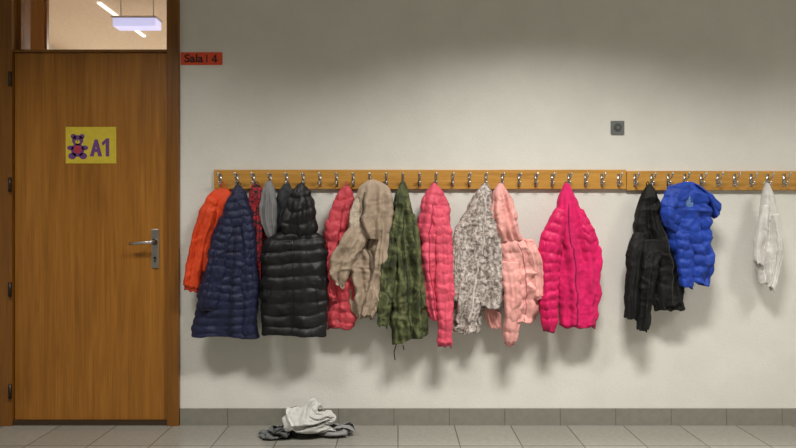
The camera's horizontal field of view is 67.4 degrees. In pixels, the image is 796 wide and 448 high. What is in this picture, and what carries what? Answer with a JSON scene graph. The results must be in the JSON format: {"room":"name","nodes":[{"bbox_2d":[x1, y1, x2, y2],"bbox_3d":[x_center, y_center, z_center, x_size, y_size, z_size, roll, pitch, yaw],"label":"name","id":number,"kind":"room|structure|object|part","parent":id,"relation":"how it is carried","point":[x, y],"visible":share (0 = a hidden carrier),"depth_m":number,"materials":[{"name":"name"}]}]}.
{"room":"school corridor","nodes":[
{"label":"school corridor","id":0,"kind":"room"},
{"bbox_2d":[0,425,795,447],"bbox_3d":[0.150,1.160,3.850,7.700,0.100,10.100,0,0,0],"label":"floor","id":1,"kind":"structure","parent":0,"point":[179,436],"depth_m":3.11,"materials":[{"name":"tile"}]},
{"bbox_2d":[13,420,166,425],"bbox_3d":[-1.696,1.097,3.370,0.851,0.026,0.160,0,0,0],"label":"threshold","id":2,"kind":"object","parent":1,"relation":"on","point":[15,422],"visible":0.43,"depth_m":3.29,"materials":[{"name":"brown wood"}]},
{"bbox_2d":[258,401,356,438],"bbox_3d":[-0.482,1.023,3.151,0.494,0.169,0.222,0,0,-17],"label":"clothes","id":3,"kind":"object","parent":1,"relation":"on","point":[312,416],"visible":1,"depth_m":3.13,"materials":[{"name":"white fabric"}]},
{"bbox_2d":[180,0,795,407],"bbox_3d":[0.150,-0.390,3.375,7.500,3.000,0.150,0,0,0],"label":"wall","id":4,"kind":"structure","parent":0,"point":[694,85],"depth_m":3.30,"materials":[{"name":"paint"}]},
{"bbox_2d":[0,49,179,425],"bbox_3d":[-1.706,0.074,3.356,1.002,2.071,0.185,0,0,0],"label":"door frame","id":5,"kind":"structure","parent":4,"relation":"in","point":[7,56],"depth_m":3.28,"materials":[{"name":"brown wood"}]},
{"bbox_3d":[-2.126,0.061,3.272,0.018,1.790,0.018,0,0,0],"label":"hinges","id":6,"kind":"part","parent":5,"relation":"part of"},
{"bbox_2d":[15,53,166,419],"bbox_3d":[-1.696,0.069,3.288,0.843,2.027,0.109,0,0,0],"label":"door","id":7,"kind":"structure","parent":5,"relation":"attached to","point":[91,304],"depth_m":3.30,"materials":[{"name":"brown wood"}]},
{"bbox_2d":[66,127,115,162],"bbox_3d":[-1.695,-0.435,3.298,0.279,0.202,0.004,0,0,0],"label":"door sign","id":8,"kind":"object","parent":7,"relation":"attached to","point":[83,144],"depth_m":3.30,"materials":[{"name":"yellow paper"}]},
{"bbox_3d":[-1.391,0.149,3.263,0.136,0.133,0.059,0,0,0],"label":"handle","id":9,"kind":"part","parent":7,"relation":"part of","materials":[{"name":"silver metal"}]},
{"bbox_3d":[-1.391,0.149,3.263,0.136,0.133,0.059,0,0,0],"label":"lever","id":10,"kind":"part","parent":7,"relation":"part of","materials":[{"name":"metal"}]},
{"bbox_2d":[152,229,158,267],"bbox_3d":[-1.340,0.135,3.296,0.040,0.216,0.008,0,0,0],"label":"plate","id":11,"kind":"object","parent":7,"relation":"attached to","point":[155,232],"depth_m":3.29,"materials":[{"name":"silver metal"}]},
{"bbox_2d":[0,0,179,49],"bbox_3d":[-1.706,-1.336,3.364,1.002,0.749,0.168,0,0,0],"label":"window","id":12,"kind":"structure","parent":4,"relation":"in","point":[8,8],"depth_m":3.35,"materials":[{"name":"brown glass"}]},
{"bbox_2d":[17,0,23,48],"bbox_3d":[-1.696,-1.301,3.360,0.851,0.679,0.060,0,0,0],"label":"bead","id":13,"kind":"object","parent":12,"relation":"attached to","point":[20,3],"visible":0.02,"depth_m":3.33,"materials":[{"name":"brown wood"}]},
{"bbox_3d":[-1.696,-1.301,3.358,0.851,0.679,0.006,0,0,0],"label":"glass","id":14,"kind":"part","parent":12,"relation":"part of","materials":[{"name":"clear glass"}]},
{"bbox_2d":[181,52,221,64],"bbox_3d":[-1.084,-0.913,3.297,0.229,0.069,0.005,0,0,0],"label":"room sign","id":15,"kind":"object","parent":4,"relation":"attached to","point":[187,58],"visible":1,"depth_m":3.30,"materials":[{"name":"red plastic"}]},
{"bbox_2d":[180,408,795,425],"bbox_3d":[1.373,1.063,3.295,5.149,0.093,0.010,0,0,0],"label":"baseboard","id":16,"kind":"structure","parent":4,"relation":"attached to","point":[188,416],"depth_m":3.29,"materials":[{"name":"tile"}]},
{"bbox_2d":[214,170,795,189],"bbox_3d":[1.047,-0.242,3.257,4.116,0.113,0.084,0,0,0],"label":"coat rack","id":17,"kind":"object","parent":4,"relation":"attached to","point":[312,179],"visible":0.94,"depth_m":3.28,"materials":[{"name":"brown wood"}]},
{"bbox_2d":[183,182,230,292],"bbox_3d":[-1.011,0.069,3.224,0.285,0.603,0.099,0,0,0],"label":"jacket","id":18,"kind":"object","parent":17,"relation":"hanging from","point":[212,208],"visible":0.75,"depth_m":3.19,"materials":[{"name":"fabric"}]},
{"bbox_2d":[191,182,259,338],"bbox_3d":[-0.923,0.190,3.183,0.371,0.845,0.137,0,0,0],"label":"quilted jacket","id":19,"kind":"object","parent":17,"relation":"hanging from","point":[227,305],"visible":1,"depth_m":3.15,"materials":[{"name":"fabric"}]},
{"bbox_2d":[249,181,266,281],"bbox_3d":[-0.756,0.043,3.222,0.122,0.552,0.102,0,0,0],"label":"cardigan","id":20,"kind":"object","parent":17,"relation":"hanging from","point":[255,191],"visible":0.47,"depth_m":3.19,"materials":[{"name":"red fabric"}]},
{"bbox_2d":[259,181,276,237],"bbox_3d":[-0.688,-0.064,3.194,0.090,0.338,0.091,0,0,39],"label":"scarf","id":21,"kind":"object","parent":17,"relation":"hanging from","point":[268,203],"visible":0.87,"depth_m":3.17,"materials":[{"name":"grey fabric"}]},
{"bbox_2d":[260,181,291,291],"bbox_3d":[-0.640,0.096,3.235,0.215,0.657,0.100,0,0,0],"label":"jacket","id":22,"kind":"object","parent":17,"relation":"hanging from","point":[285,190],"visible":0.16,"depth_m":3.21,"materials":[{"name":"fabric"}]},
{"bbox_2d":[259,182,328,337],"bbox_3d":[-0.550,0.183,3.167,0.372,0.830,0.168,0,0,0],"label":"vest","id":23,"kind":"object","parent":17,"relation":"hanging from","point":[294,295],"visible":1,"depth_m":3.11,"materials":[{"name":"fabric"}]},
{"bbox_2d":[324,181,356,329],"bbox_3d":[-0.315,0.169,3.220,0.199,0.804,0.110,0,0,-14],"label":"puffer jacket","id":24,"kind":"object","parent":17,"relation":"hanging from","point":[340,315],"visible":0.62,"depth_m":3.19,"materials":[{"name":"fabric"}]},
{"bbox_2d":[329,179,393,319],"bbox_3d":[-0.190,0.137,3.179,0.344,0.746,0.182,0,0,0],"label":"hooded jacket","id":25,"kind":"object","parent":17,"relation":"hanging from","point":[360,253],"visible":0.91,"depth_m":3.13,"materials":[{"name":"fabric"}]},
{"bbox_2d":[377,181,428,359],"bbox_3d":[0.026,0.245,3.178,0.276,0.955,0.148,0,0,0],"label":"coat","id":26,"kind":"object","parent":17,"relation":"hanging from","point":[402,294],"visible":0.98,"depth_m":3.13,"materials":[{"name":"fabric"}]},
{"bbox_2d":[417,181,454,347],"bbox_3d":[0.195,0.213,3.188,0.223,0.892,0.131,0,0,9],"label":"puffer jacket","id":27,"kind":"object","parent":17,"relation":"hanging from","point":[435,230],"visible":0.98,"depth_m":3.13,"materials":[{"name":"fabric"}]},
{"bbox_2d":[452,181,503,334],"bbox_3d":[0.439,0.179,3.196,0.343,0.823,0.156,0,0,0],"label":"jacket","id":28,"kind":"object","parent":17,"relation":"hanging from","point":[477,250],"visible":0.78,"depth_m":3.17,"materials":[{"name":"white fabric"}]},
{"bbox_2d":[484,181,543,347],"bbox_3d":[0.618,0.207,3.176,0.316,0.881,0.146,0,0,2],"label":"puffer jacket","id":29,"kind":"object","parent":17,"relation":"hanging from","point":[522,263],"visible":0.97,"depth_m":3.13,"materials":[{"name":"fabric"}]},
{"bbox_2d":[538,182,602,332],"bbox_3d":[0.912,0.170,3.188,0.358,0.807,0.133,0,0,-9],"label":"puffer jacket","id":30,"kind":"object","parent":17,"relation":"hanging from","point":[570,251],"visible":0.95,"depth_m":3.15,"materials":[{"name":"fabric"}]},
{"bbox_2d":[624,181,684,332],"bbox_3d":[1.371,0.169,3.193,0.339,0.802,0.143,0,0,-11],"label":"hooded jacket","id":31,"kind":"object","parent":17,"relation":"hanging from","point":[651,277],"visible":0.97,"depth_m":3.15,"materials":[{"name":"fabric"}]},
{"bbox_2d":[660,181,721,288],"bbox_3d":[1.534,0.056,3.171,0.326,0.576,0.155,0,0,-6],"label":"puffer jacket","id":32,"kind":"object","parent":17,"relation":"hanging from","point":[687,210],"visible":1,"depth_m":3.12,"materials":[{"name":"fabric"}]},
{"bbox_2d":[753,181,784,291],"bbox_3d":[1.982,0.064,3.207,0.162,0.592,0.101,0,0,0],"label":"cardigan","id":33,"kind":"object","parent":17,"relation":"hanging from","point":[768,241],"visible":1,"depth_m":3.18,"materials":[{"name":"fabric"}]},
{"bbox_2d":[611,121,623,133],"bbox_3d":[1.211,-0.532,3.293,0.075,0.075,0.014,0,0,0],"label":"wall socket","id":34,"kind":"object","parent":4,"relation":"attached to","point":[617,127],"visible":1,"depth_m":3.29,"materials":[{"name":"grey plastic"}]}
]}

